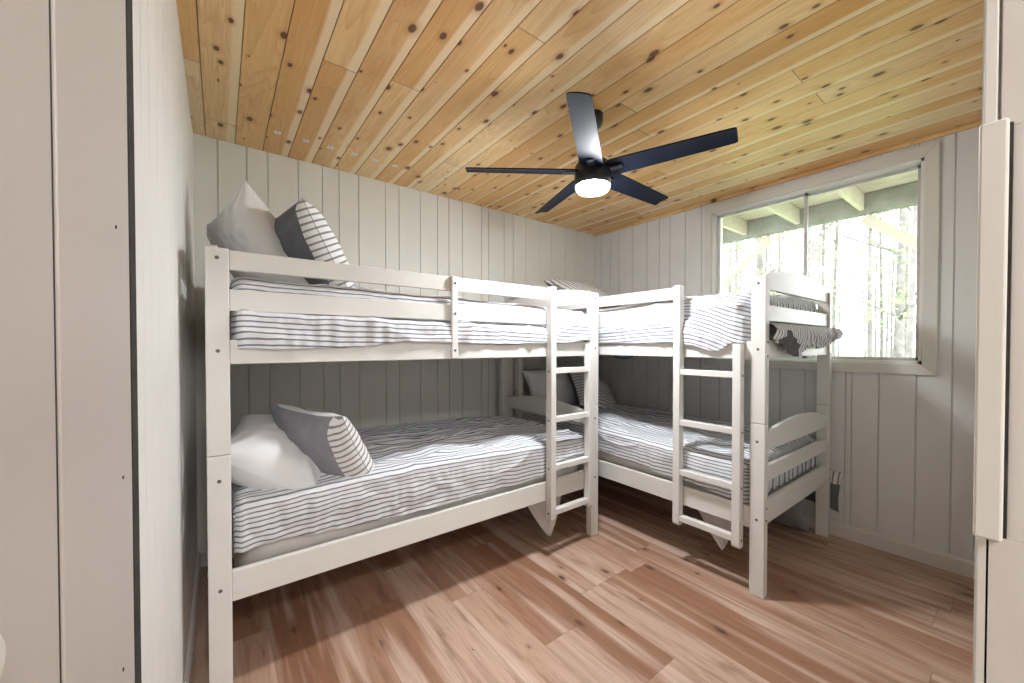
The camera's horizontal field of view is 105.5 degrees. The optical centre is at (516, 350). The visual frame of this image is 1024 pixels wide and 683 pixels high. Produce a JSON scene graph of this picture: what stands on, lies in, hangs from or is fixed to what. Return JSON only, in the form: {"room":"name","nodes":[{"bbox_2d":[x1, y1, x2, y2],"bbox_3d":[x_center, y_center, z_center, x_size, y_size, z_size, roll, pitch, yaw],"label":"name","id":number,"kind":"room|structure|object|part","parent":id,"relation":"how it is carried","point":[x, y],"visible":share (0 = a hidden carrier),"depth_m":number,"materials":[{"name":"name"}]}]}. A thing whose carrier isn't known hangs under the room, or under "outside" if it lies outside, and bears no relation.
{"room":"bunk bedroom","nodes":[
{"label":"bunk bedroom","id":0,"kind":"room"},
{"bbox_2d":[132,0,197,682],"bbox_3d":[-0.955,0.020,1.032,0.050,2.440,2.978,-1,1,-37],"label":"wall","id":1,"kind":"structure","parent":0,"point":[163,132],"depth_m":0.98,"materials":[{"name":"paint"}]},
{"bbox_2d":[0,0,141,682],"bbox_3d":[-0.253,0.037,0.182,0.029,2.410,0.716,-1,1,-37],"label":"door frame","id":2,"kind":"structure","parent":1,"relation":"in","point":[70,608],"depth_m":0.26,"materials":[{"name":"paint"}]},
{"bbox_3d":[-0.223,0.133,0.166,0.003,0.024,0.024,-1,1,-37],"label":"handle plate","id":3,"kind":"part","parent":2,"relation":"part of","materials":[{"name":"paint"}]},
{"bbox_2d":[184,551,200,682],"bbox_3d":[-1.164,1.190,1.376,0.014,0.092,2.073,-1,1,-37],"label":"baseboard","id":4,"kind":"structure","parent":1,"relation":"attached to","point":[192,629],"depth_m":1.64,"materials":[{"name":"paint"}]},
{"bbox_2d":[193,133,594,549],"bbox_3d":[-0.497,-0.010,3.221,3.432,2.440,0.050,-1,1,-37],"label":"wall","id":5,"kind":"structure","parent":0,"point":[375,223],"depth_m":2.83,"materials":[{"name":"paint"}]},
{"bbox_2d":[198,542,233,566],"bbox_3d":[-0.484,1.164,3.207,3.318,0.092,0.014,-1,1,-37],"label":"baseboard","id":6,"kind":"structure","parent":5,"relation":"attached to","point":[204,552],"depth_m":2.22,"materials":[{"name":"paint"}]},
{"bbox_2d":[176,0,983,234],"bbox_3d":[0.606,-1.222,0.815,4.672,0.050,5.188,-1,1,-37],"label":"ceiling","id":7,"kind":"structure","parent":0,"point":[433,90],"depth_m":1.77,"materials":[{"name":"brown wood"}]},
{"bbox_2d":[465,92,737,213],"bbox_3d":[0.429,-1.014,2.040,1.210,0.400,1.264,-1,1,-37],"label":"ceiling fan","id":8,"kind":"object","parent":7,"relation":"hanging from","point":[594,174],"visible":1,"depth_m":1.90,"materials":[{"name":"black metal"}]},
{"bbox_3d":[0.026,-0.921,1.994,0.567,0.033,0.118,0,1,-3],"label":"blade","id":9,"kind":"part","parent":8,"relation":"part of","materials":[{"name":"black metal"}]},
{"bbox_3d":[0.265,-0.926,2.355,0.118,0.033,0.567,0,1,-21],"label":"blade","id":10,"kind":"part","parent":8,"relation":"part of","materials":[{"name":"black"}]},
{"bbox_3d":[0.296,-0.916,1.655,0.118,0.033,0.567,0,1,15],"label":"blade","id":11,"kind":"part","parent":8,"relation":"part of","materials":[{"name":"black metal"}]},
{"bbox_3d":[0.394,-0.832,2.011,0.174,0.038,0.174,-1,1,-37],"label":"light globe","id":12,"kind":"part","parent":8,"relation":"part of","materials":[{"name":"white glass"}]},
{"bbox_3d":[0.682,-0.925,2.239,0.567,0.033,0.118,-1,1,-39],"label":"blade","id":13,"kind":"part","parent":8,"relation":"part of","materials":[{"name":"black"}]},
{"bbox_3d":[0.701,-0.919,1.807,0.567,0.033,0.118,1,1,33],"label":"blade","id":14,"kind":"part","parent":8,"relation":"part of","materials":[{"name":"black"}]},
{"bbox_2d":[191,476,973,682],"bbox_3d":[0.606,1.273,0.849,4.672,0.060,5.188,-1,1,-37],"label":"floor","id":15,"kind":"structure","parent":0,"point":[647,597],"depth_m":1.81,"materials":[{"name":"wood"}]},
{"bbox_2d":[204,245,598,682],"bbox_3d":[-0.575,0.390,2.373,2.041,1.664,1.112,-1,1,-37],"label":"bunk bed","id":16,"kind":"object","parent":15,"relation":"on","point":[226,584],"visible":0.83,"depth_m":1.68,"materials":[{"name":"paint"}]},
{"bbox_3d":[-1.061,0.004,1.383,0.068,0.732,0.046,-1,1,-37],"label":"post","id":17,"kind":"part","parent":16,"relation":"part of","materials":[{"name":"paint"}]},
{"bbox_3d":[-1.061,0.803,1.394,0.068,0.864,0.046,-1,1,-37],"label":"post","id":18,"kind":"part","parent":16,"relation":"part of","materials":[{"name":"paint"}]},
{"bbox_2d":[229,311,230,339],"bbox_3d":[-0.590,-0.095,2.386,1.882,0.213,0.977,-1,1,-37],"label":"mattress","id":19,"kind":"object","parent":16,"relation":"on","point":[230,311],"visible":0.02,"depth_m":1.69,"materials":[{"name":"white fabric"}]},
{"bbox_2d":[206,181,308,283],"bbox_3d":[-1.240,-0.451,1.877,0.539,0.630,0.299,0,1,-14],"label":"pillow","id":20,"kind":"object","parent":19,"relation":"on","point":[245,224],"visible":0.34,"depth_m":1.76,"materials":[{"name":"white fabric"}]},
{"bbox_2d":[229,277,590,348],"bbox_3d":[-0.567,-0.172,2.363,1.913,0.309,1.062,-1,1,-37],"label":"duvet","id":21,"kind":"object","parent":19,"relation":"on","point":[251,329],"visible":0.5,"depth_m":1.67,"materials":[{"name":"white fabric"}]},
{"bbox_2d":[275,198,353,287],"bbox_3d":[-1.017,-0.462,1.922,0.445,0.416,0.315,1,1,42],"label":"pillow","id":22,"kind":"object","parent":21,"relation":"on","point":[302,231],"visible":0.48,"depth_m":1.75,"materials":[{"name":"grey fabric"}]},
{"bbox_3d":[-0.432,-0.188,1.852,1.505,0.077,0.022,-1,1,-37],"label":"guard rail","id":23,"kind":"part","parent":16,"relation":"part of","materials":[{"name":"paint"}]},
{"bbox_3d":[-0.432,-0.330,1.850,1.505,0.070,0.022,-1,1,-37],"label":"guard rail","id":24,"kind":"part","parent":16,"relation":"part of","materials":[{"name":"paint"}]},
{"bbox_2d":[231,465,577,567],"bbox_3d":[-0.590,0.898,2.400,1.882,0.528,0.977,-1,1,-37],"label":"mattress","id":25,"kind":"object","parent":16,"relation":"on","point":[287,545],"visible":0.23,"depth_m":1.70,"materials":[{"name":"fabric"}]},
{"bbox_2d":[231,414,320,489],"bbox_3d":[-1.066,0.473,1.734,0.374,0.353,0.522,0,1,-24],"label":"pillow","id":26,"kind":"object","parent":25,"relation":"on","point":[263,457],"visible":0.52,"depth_m":1.56,"materials":[{"name":"white fabric"}]},
{"bbox_2d":[269,403,374,475],"bbox_3d":[-0.858,0.465,1.780,0.465,0.461,0.317,0,1,22],"label":"pillow","id":27,"kind":"object","parent":25,"relation":"on","point":[330,440],"visible":0.62,"depth_m":1.64,"materials":[{"name":"grey fabric"}]},
{"bbox_2d":[231,416,583,552],"bbox_3d":[-0.572,0.619,2.382,1.913,0.279,1.027,-1,1,-37],"label":"duvet","id":28,"kind":"object","parent":25,"relation":"on","point":[423,466],"visible":0.78,"depth_m":1.91,"materials":[{"name":"white fabric"}]},
{"bbox_3d":[-0.276,0.842,1.987,1.899,0.110,0.024,-1,1,-37],"label":"rail","id":29,"kind":"part","parent":16,"relation":"part of","materials":[{"name":"paint"}]},
{"bbox_3d":[-0.276,-0.004,1.975,1.899,0.088,0.024,-1,1,-37],"label":"rail","id":30,"kind":"part","parent":16,"relation":"part of","materials":[{"name":"paint"}]},
{"bbox_3d":[-0.114,-0.024,3.385,0.068,0.732,0.046,-1,1,-37],"label":"post","id":31,"kind":"part","parent":16,"relation":"part of","materials":[{"name":"paint"}]},
{"bbox_3d":[-0.114,0.775,3.397,0.068,0.864,0.046,-1,1,-37],"label":"post","id":32,"kind":"part","parent":16,"relation":"part of","materials":[{"name":"paint"}]},
{"bbox_3d":[0.202,0.426,2.992,0.022,0.130,0.975,-1,1,-37],"label":"arched panel","id":33,"kind":"part","parent":16,"relation":"part of","materials":[{"name":"paint"}]},
{"bbox_3d":[0.202,-0.386,2.981,0.022,0.130,0.975,-1,1,-37],"label":"arched panel","id":34,"kind":"part","parent":16,"relation":"part of","materials":[{"name":"paint"}]},
{"bbox_3d":[0.202,0.803,2.997,0.022,0.120,0.975,-1,1,-37],"label":"rail","id":35,"kind":"part","parent":16,"relation":"part of","materials":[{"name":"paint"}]},
{"bbox_3d":[0.503,0.787,2.586,0.068,0.864,0.046,-1,1,-37],"label":"post","id":36,"kind":"part","parent":16,"relation":"part of","materials":[{"name":"paint"}]},
{"bbox_3d":[0.503,-0.013,2.575,0.068,0.732,0.046,-1,1,-37],"label":"post","id":37,"kind":"part","parent":16,"relation":"part of","materials":[{"name":"paint"}]},
{"bbox_2d":[515,271,831,598],"bbox_3d":[1.007,0.381,3.026,1.112,1.664,2.041,-1,1,-37],"label":"bunk bed","id":38,"kind":"object","parent":15,"relation":"on","point":[763,508],"visible":0.56,"depth_m":2.17,"materials":[{"name":"paint"}]},
{"bbox_3d":[0.022,-0.026,3.506,0.046,0.732,0.068,-1,1,-37],"label":"post","id":39,"kind":"part","parent":38,"relation":"part of","materials":[{"name":"paint"}]},
{"bbox_3d":[0.022,0.774,3.518,0.046,0.864,0.068,-1,1,-37],"label":"post","id":40,"kind":"part","parent":38,"relation":"part of","materials":[{"name":"paint"}]},
{"bbox_3d":[0.422,-0.397,3.817,0.975,0.130,0.022,-1,1,-37],"label":"arched panel","id":41,"kind":"part","parent":38,"relation":"part of","materials":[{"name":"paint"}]},
{"bbox_3d":[0.494,-0.344,2.873,0.022,0.070,1.505,-1,1,-37],"label":"guard rail","id":42,"kind":"part","parent":38,"relation":"part of","materials":[{"name":"paint"}]},
{"bbox_3d":[0.494,-0.202,2.875,0.022,0.077,1.505,-1,1,-37],"label":"guard rail","id":43,"kind":"part","parent":38,"relation":"part of","materials":[{"name":"paint"}]},
{"bbox_3d":[0.615,0.832,2.733,0.024,0.110,1.899,-1,1,-37],"label":"rail","id":44,"kind":"part","parent":38,"relation":"part of","materials":[{"name":"paint"}]},
{"bbox_3d":[0.615,-0.014,2.721,0.024,0.088,1.899,-1,1,-37],"label":"rail","id":45,"kind":"part","parent":38,"relation":"part of","materials":[{"name":"paint"}]},
{"bbox_2d":[598,450,808,549],"bbox_3d":[1.027,0.857,3.047,0.978,0.463,1.882,-1,1,-37],"label":"mattress","id":46,"kind":"object","parent":38,"relation":"on","point":[716,521],"visible":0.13,"depth_m":2.28,"materials":[{"name":"fabric"}]},
{"bbox_2d":[566,365,616,408],"bbox_3d":[0.722,0.400,3.612,0.739,0.551,0.296,-1,1,-41],"label":"pillow","id":47,"kind":"object","parent":46,"relation":"on","point":[606,399],"visible":0.45,"depth_m":3.48,"materials":[{"name":"grey fabric"}]},
{"bbox_2d":[523,403,816,503],"bbox_3d":[1.017,0.639,3.025,1.033,0.290,1.926,-1,1,-37],"label":"duvet","id":48,"kind":"object","parent":46,"relation":"on","point":[643,436],"visible":0.54,"depth_m":2.47,"materials":[{"name":"white fabric"}]},
{"bbox_2d":[522,362,577,404],"bbox_3d":[0.353,0.340,3.568,0.638,0.454,0.210,-1,1,-34],"label":"pillow","id":49,"kind":"object","parent":48,"relation":"on","point":[536,379],"visible":0.48,"depth_m":3.48,"materials":[{"name":"white fabric"}]},
{"bbox_3d":[1.215,0.796,1.953,0.046,0.864,0.068,-1,1,-37],"label":"post","id":50,"kind":"part","parent":38,"relation":"part of","materials":[{"name":"paint"}]},
{"bbox_3d":[1.215,-0.004,1.942,0.046,0.732,0.068,-1,1,-37],"label":"post","id":51,"kind":"part","parent":38,"relation":"part of","materials":[{"name":"paint"}]},
{"bbox_2d":[769,322,810,339],"bbox_3d":[1.027,-0.103,3.034,0.979,0.211,1.882,-1,1,-37],"label":"mattress","id":52,"kind":"object","parent":38,"relation":"on","point":[772,329],"visible":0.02,"depth_m":2.14,"materials":[{"name":"grey fabric"}]},
{"bbox_2d":[584,290,842,358],"bbox_3d":[1.077,-0.145,2.988,1.167,0.425,2.041,-1,1,-37],"label":"duvet","id":53,"kind":"object","parent":52,"relation":"on","point":[711,322],"visible":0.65,"depth_m":2.17,"materials":[{"name":"grey fabric"}]},
{"bbox_2d":[513,283,548,287],"bbox_3d":[0.254,-0.483,3.456,0.610,0.262,0.337,-1,1,-43],"label":"pillow","id":54,"kind":"object","parent":53,"relation":"on","point":[526,284],"visible":0.09,"depth_m":3.38,"materials":[{"name":"white fabric"}]},
{"bbox_2d":[544,279,620,307],"bbox_3d":[0.599,-0.520,3.530,0.630,0.262,0.378,-1,1,-34],"label":"pillow","id":55,"kind":"object","parent":53,"relation":"on","point":[560,284],"visible":0.43,"depth_m":3.42,"materials":[{"name":"grey fabric"}]},
{"bbox_3d":[1.625,-0.376,2.239,0.975,0.130,0.022,-1,1,-37],"label":"arched panel","id":56,"kind":"part","parent":38,"relation":"part of","materials":[{"name":"paint"}]},
{"bbox_3d":[1.625,0.813,2.255,0.975,0.120,0.022,-1,1,-37],"label":"rail","id":57,"kind":"part","parent":38,"relation":"part of","materials":[{"name":"paint"}]},
{"bbox_3d":[1.625,0.436,2.250,0.975,0.130,0.022,-1,1,-37],"label":"arched panel","id":58,"kind":"part","parent":38,"relation":"part of","materials":[{"name":"paint"}]},
{"bbox_3d":[1.625,-0.013,2.244,0.975,0.090,0.022,-1,1,-37],"label":"rail","id":59,"kind":"part","parent":38,"relation":"part of","materials":[{"name":"paint"}]},
{"bbox_3d":[1.432,-0.351,3.340,0.022,0.070,1.899,-1,1,-37],"label":"guard rail","id":60,"kind":"part","parent":38,"relation":"part of","materials":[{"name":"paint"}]},
{"bbox_3d":[2.025,0.787,2.571,0.046,0.864,0.068,-1,1,-37],"label":"post","id":61,"kind":"part","parent":38,"relation":"part of","materials":[{"name":"paint"}]},
{"bbox_3d":[2.025,-0.013,2.559,0.046,0.732,0.068,-1,1,-37],"label":"post","id":62,"kind":"part","parent":38,"relation":"part of","materials":[{"name":"paint"}]},
{"bbox_2d":[772,501,810,531],"bbox_3d":[1.771,1.091,2.773,0.195,0.249,0.500,0,1,-31],"label":"pillow","id":63,"kind":"object","parent":15,"relation":"on","point":[792,517],"visible":0.22,"depth_m":2.60,"materials":[{"name":"fabric"}]},
{"bbox_2d":[595,126,979,560],"bbox_3d":[1.770,-0.008,3.102,0.130,2.440,2.988,-1,1,-37],"label":"wall","id":64,"kind":"structure","parent":0,"point":[902,445],"depth_m":2.38,"materials":[{"name":"paint"}]},
{"bbox_2d":[593,121,981,236],"bbox_3d":[1.685,-1.217,3.070,0.022,0.022,2.808,-1,1,-37],"label":"trim","id":65,"kind":"structure","parent":64,"relation":"attached to","point":[979,123],"depth_m":2.60,"materials":[{"name":"brown wood"}]},
{"bbox_2d":[704,140,940,375],"bbox_3d":[2.016,-0.524,2.746,0.141,1.315,1.321,-1,1,-37],"label":"window","id":66,"kind":"structure","parent":64,"relation":"in","point":[925,159],"depth_m":2.38,"materials":[{"name":"paint"}]},
{"bbox_3d":[1.584,-0.530,3.213,0.020,1.312,0.053,-1,1,-37],"label":"casing","id":67,"kind":"part","parent":66,"relation":"part of","materials":[{"name":"paint"}]},
{"bbox_3d":[1.842,-0.524,2.959,0.020,1.151,0.614,-1,1,-37],"label":"sash","id":68,"kind":"part","parent":66,"relation":"part of","materials":[{"name":"metal"}]},
{"bbox_3d":[1.968,0.103,2.718,0.020,0.062,1.319,-1,1,-37],"label":"casing","id":69,"kind":"part","parent":66,"relation":"part of","materials":[{"name":"paint"}]},
{"bbox_3d":[1.968,-1.147,2.700,0.020,0.068,1.319,-1,1,-37],"label":"casing","id":70,"kind":"part","parent":66,"relation":"part of","materials":[{"name":"paint"}]},
{"bbox_3d":[2.208,-0.518,2.520,0.020,1.151,0.580,-1,1,-37],"label":"sash","id":71,"kind":"part","parent":66,"relation":"part of","materials":[{"name":"glass"}]},
{"bbox_3d":[2.350,-0.517,2.208,0.020,1.312,0.060,-1,1,-37],"label":"casing","id":72,"kind":"part","parent":66,"relation":"part of","materials":[{"name":"paint"}]},
{"bbox_2d":[800,511,973,578],"bbox_3d":[1.688,1.166,3.106,0.014,0.092,2.808,-1,1,-37],"label":"baseboard","id":73,"kind":"structure","parent":64,"relation":"attached to","point":[948,562],"depth_m":2.31,"materials":[{"name":"paint"}]},
{"bbox_2d":[804,466,843,512],"bbox_3d":[2.036,0.908,2.627,0.040,0.294,0.275,-1,1,-41],"label":"pillow","id":74,"kind":"object","parent":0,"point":[835,477],"visible":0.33,"depth_m":2.55,"materials":[{"name":"grey fabric"}]},
{"bbox_2d":[972,0,1002,682],"bbox_3d":[1.276,0.022,0.935,3.482,2.440,0.120,-1,1,-37],"label":"wall","id":75,"kind":"structure","parent":0,"point":[1001,1],"depth_m":0.39,"materials":[{"name":"paint"}]},
{"bbox_2d":[974,0,999,682],"bbox_3d":[0.465,0.030,0.385,0.006,2.439,0.009,-1,1,-37],"label":"trim","id":76,"kind":"structure","parent":75,"relation":"attached to","point":[992,7],"depth_m":0.38,"materials":[{"name":"paint"}]},
{"bbox_2d":[973,118,1013,541],"bbox_3d":[0.456,-0.018,0.373,0.022,0.395,0.020,-1,1,-37],"label":"trim","id":77,"kind":"structure","parent":75,"relation":"attached to","point":[996,138],"depth_m":0.37,"materials":[{"name":"paint"}]},
{"bbox_2d":[984,0,1023,682],"bbox_3d":[0.499,0.220,0.342,0.006,2.060,0.112,-1,1,-37],"label":"door frame","id":78,"kind":"structure","parent":75,"relation":"attached to","point":[1004,618],"depth_m":0.37,"materials":[{"name":"paint"}]},
{"label":"outside","id":79,"kind":"structure","parent":0,"visible":0},
{"bbox_2d":[816,347,914,357],"bbox_3d":[17.539,0.673,19.661,45.000,1.707,60.000,-1,1,-37],"label":"ground","id":80,"kind":"structure","parent":79,"point":[844,351],"depth_m":29.91,"materials":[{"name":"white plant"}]},
{"bbox_2d":[722,242,734,292],"bbox_3d":[10.248,-2.673,18.262,5.120,8.055,4.409,0,1,-14],"label":"tree","id":81,"kind":"object","parent":80,"relation":"on","point":[732,242],"visible":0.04,"depth_m":17.85,"materials":[{"name":"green plant"}]},
{"bbox_2d":[722,239,750,292],"bbox_3d":[13.343,-3.370,25.678,3.430,8.421,3.839,0,1,-13],"label":"tree","id":82,"kind":"object","parent":80,"relation":"on","point":[747,239],"visible":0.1,"depth_m":24.97,"materials":[{"name":"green plant"}]},
{"bbox_2d":[722,239,756,289],"bbox_3d":[10.812,-3.848,19.121,4.285,10.090,4.056,0,1,-11],"label":"tree","id":83,"kind":"object","parent":80,"relation":"on","point":[739,279],"visible":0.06,"depth_m":19.04,"materials":[{"name":"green plant"}]},
{"bbox_2d":[722,240,774,293],"bbox_3d":[9.174,-4.254,17.406,4.508,11.215,4.763,0,1,26],"label":"tree","id":84,"kind":"object","parent":80,"relation":"on","point":[747,240],"visible":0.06,"depth_m":16.50,"materials":[{"name":"green plant"}]},
{"bbox_2d":[722,231,801,280],"bbox_3d":[10.719,-3.730,17.255,4.056,10.090,4.286,0,1,-2],"label":"tree","id":85,"kind":"object","parent":80,"relation":"on","point":[797,231],"visible":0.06,"depth_m":17.38,"materials":[{"name":"green plant"}]},
{"bbox_2d":[728,233,798,293],"bbox_3d":[6.134,-3.552,11.084,4.161,10.351,4.396,0,1,24],"label":"tree","id":86,"kind":"object","parent":80,"relation":"on","point":[730,251],"visible":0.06,"depth_m":10.93,"materials":[{"name":"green plant"}]},
{"bbox_2d":[725,235,824,293],"bbox_3d":[6.829,-2.552,11.114,3.280,8.054,3.672,1,1,40],"label":"tree","id":87,"kind":"object","parent":80,"relation":"on","point":[769,235],"visible":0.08,"depth_m":11.39,"materials":[{"name":"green plant"}]},
{"bbox_2d":[722,231,833,314],"bbox_3d":[6.156,-2.651,10.883,5.385,8.471,4.636,0,1,17],"label":"tree","id":88,"kind":"object","parent":80,"relation":"on","point":[743,250],"visible":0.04,"depth_m":10.29,"materials":[{"name":"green plant"}]},
{"bbox_2d":[723,241,834,291],"bbox_3d":[6.476,-3.836,11.678,4.594,10.817,4.348,-1,1,-36],"label":"tree","id":89,"kind":"object","parent":80,"relation":"on","point":[737,242],"visible":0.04,"depth_m":11.71,"materials":[{"name":"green plant"}]},
{"bbox_2d":[732,228,826,289],"bbox_3d":[11.319,-4.187,17.841,4.607,10.847,4.360,-1,1,-43],"label":"tree","id":90,"kind":"object","parent":80,"relation":"on","point":[766,249],"visible":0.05,"depth_m":17.88,"materials":[{"name":"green plant"}]},
{"bbox_2d":[723,229,837,290],"bbox_3d":[8.543,-2.128,13.153,3.919,7.160,4.551,0,1,1],"label":"tree","id":91,"kind":"object","parent":80,"relation":"on","point":[816,242],"visible":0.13,"depth_m":12.25,"materials":[{"name":"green plant"}]},
{"bbox_2d":[752,234,818,275],"bbox_3d":[12.113,-4.472,18.405,4.501,11.389,4.578,0,1,29],"label":"tree","id":92,"kind":"object","parent":80,"relation":"on","point":[760,257],"visible":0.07,"depth_m":17.91,"materials":[{"name":"green plant"}]},
{"bbox_2d":[743,230,853,335],"bbox_3d":[12.600,-2.521,18.053,4.010,7.326,4.657,-1,1,-43],"label":"tree","id":93,"kind":"object","parent":80,"relation":"on","point":[800,230],"visible":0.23,"depth_m":18.16,"materials":[{"name":"green plant"}]},
{"bbox_2d":[757,233,857,294],"bbox_3d":[8.048,-3.164,12.112,3.721,9.256,3.931,-1,1,-33],"label":"tree","id":94,"kind":"object","parent":80,"relation":"on","point":[779,234],"visible":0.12,"depth_m":11.95,"materials":[{"name":"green plant"}]},
{"bbox_2d":[789,225,828,277],"bbox_3d":[13.534,-3.926,18.438,4.162,10.220,4.660,0,1,-9],"label":"tree","id":95,"kind":"object","parent":80,"relation":"on","point":[820,225],"visible":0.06,"depth_m":17.58,"materials":[{"name":"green plant"}]},
{"bbox_2d":[755,222,875,298],"bbox_3d":[9.563,-3.852,12.056,4.315,10.733,4.559,0,1,7],"label":"tree","id":96,"kind":"object","parent":80,"relation":"on","point":[824,227],"visible":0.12,"depth_m":12.20,"materials":[{"name":"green plant"}]},
{"bbox_2d":[772,227,864,296],"bbox_3d":[13.305,-3.513,18.242,4.216,9.246,3.766,0,1,28],"label":"tree","id":97,"kind":"object","parent":80,"relation":"on","point":[819,227],"visible":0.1,"depth_m":17.64,"materials":[{"name":"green plant"}]},
{"bbox_2d":[722,170,917,286],"bbox_3d":[2.766,0.016,3.680,2.020,3.275,7.500,-1,1,-37],"label":"porch roof","id":98,"kind":"structure","parent":80,"relation":"on","point":[900,191],"depth_m":4.08,"materials":[{"name":"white wood"}]},
{"bbox_2d":[732,227,916,294],"bbox_3d":[8.211,-3.906,11.139,4.618,10.874,4.371,0,1,-21],"label":"tree","id":99,"kind":"object","parent":80,"relation":"on","point":[809,228],"visible":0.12,"depth_m":11.12,"materials":[{"name":"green plant"}]},
{"bbox_2d":[783,225,877,355],"bbox_3d":[14.789,-3.541,18.645,4.265,9.355,3.810,-1,1,-33],"label":"tree","id":100,"kind":"object","parent":80,"relation":"on","point":[838,347],"visible":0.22,"depth_m":18.74,"materials":[{"name":"green plant"}]},
{"bbox_2d":[788,220,875,325],"bbox_3d":[14.171,-3.703,17.976,4.142,9.751,3.920,0,1,-16],"label":"tree","id":101,"kind":"object","parent":80,"relation":"on","point":[819,240],"visible":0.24,"depth_m":17.96,"materials":[{"name":"green plant"}]},
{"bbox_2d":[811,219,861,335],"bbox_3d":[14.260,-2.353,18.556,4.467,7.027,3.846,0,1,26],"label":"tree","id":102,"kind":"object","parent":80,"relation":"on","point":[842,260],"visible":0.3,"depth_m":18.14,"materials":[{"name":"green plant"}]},
{"bbox_2d":[781,215,911,355],"bbox_3d":[8.675,-2.588,11.053,4.532,8.281,5.264,1,1,40],"label":"tree","id":103,"kind":"object","parent":80,"relation":"on","point":[814,231],"visible":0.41,"depth_m":10.32,"materials":[{"name":"green plant"}]},
{"bbox_2d":[785,221,909,355],"bbox_3d":[10.224,-3.580,12.671,4.275,10.065,4.046,0,1,-12],"label":"tree","id":104,"kind":"object","parent":80,"relation":"on","point":[835,239],"visible":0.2,"depth_m":12.64,"materials":[{"name":"green plant"}]},
{"bbox_2d":[798,213,916,356],"bbox_3d":[10.562,-4.009,11.588,4.399,10.943,4.648,0,1,20],"label":"tree","id":105,"kind":"object","parent":80,"relation":"on","point":[870,234],"visible":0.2,"depth_m":11.71,"materials":[{"name":"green plant"}]},
{"bbox_2d":[812,210,915,356],"bbox_3d":[15.435,-2.969,16.457,4.561,8.333,5.297,0,1,11],"label":"tree","id":106,"kind":"object","parent":80,"relation":"on","point":[865,326],"visible":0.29,"depth_m":17.17,"materials":[{"name":"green plant"}]},
{"bbox_2d":[815,207,915,356],"bbox_3d":[10.589,-3.836,11.285,4.113,10.408,4.184,1,1,42],"label":"tree","id":107,"kind":"object","parent":80,"relation":"on","point":[898,350],"visible":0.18,"depth_m":11.47,"materials":[{"name":"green plant"}]},
{"bbox_2d":[834,206,916,356],"bbox_3d":[7.820,-2.837,7.837,3.812,8.974,3.608,0,1,13],"label":"tree","id":108,"kind":"object","parent":80,"relation":"on","point":[911,301],"visible":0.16,"depth_m":7.78,"materials":[{"name":"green plant"}]},
{"bbox_2d":[836,212,915,356],"bbox_3d":[11.461,-2.907,12.057,3.597,8.470,3.405,0,1,-7],"label":"tree","id":109,"kind":"object","parent":80,"relation":"on","point":[881,349],"visible":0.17,"depth_m":12.07,"materials":[{"name":"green plant"}]},
{"bbox_2d":[844,210,909,356],"bbox_3d":[16.917,-3.098,17.864,3.554,8.367,3.364,0,1,4],"label":"tree","id":110,"kind":"object","parent":80,"relation":"on","point":[889,265],"visible":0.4,"depth_m":17.82,"materials":[{"name":"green plant"}]},
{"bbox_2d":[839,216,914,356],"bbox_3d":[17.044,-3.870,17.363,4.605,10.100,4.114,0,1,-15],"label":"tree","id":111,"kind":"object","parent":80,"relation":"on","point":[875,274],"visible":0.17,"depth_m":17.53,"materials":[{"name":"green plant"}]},
{"bbox_2d":[839,208,916,356],"bbox_3d":[12.937,-3.523,12.971,3.833,9.536,4.050,0,1,2],"label":"tree","id":112,"kind":"object","parent":80,"relation":"on","point":[907,247],"visible":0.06,"depth_m":12.85,"materials":[{"name":"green plant"}]},
{"bbox_2d":[842,237,916,334],"bbox_3d":[17.700,-2.514,17.558,3.889,7.105,4.516,0,1,24],"label":"tree","id":113,"kind":"object","parent":80,"relation":"on","point":[865,237],"visible":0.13,"depth_m":18.94,"materials":[{"name":"green plant"}]},
{"bbox_2d":[848,209,915,356],"bbox_3d":[12.738,-2.895,12.140,3.835,8.412,3.426,0,1,9],"label":"tree","id":114,"kind":"object","parent":80,"relation":"on","point":[893,268],"visible":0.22,"depth_m":12.55,"materials":[{"name":"green plant"}]}
]}

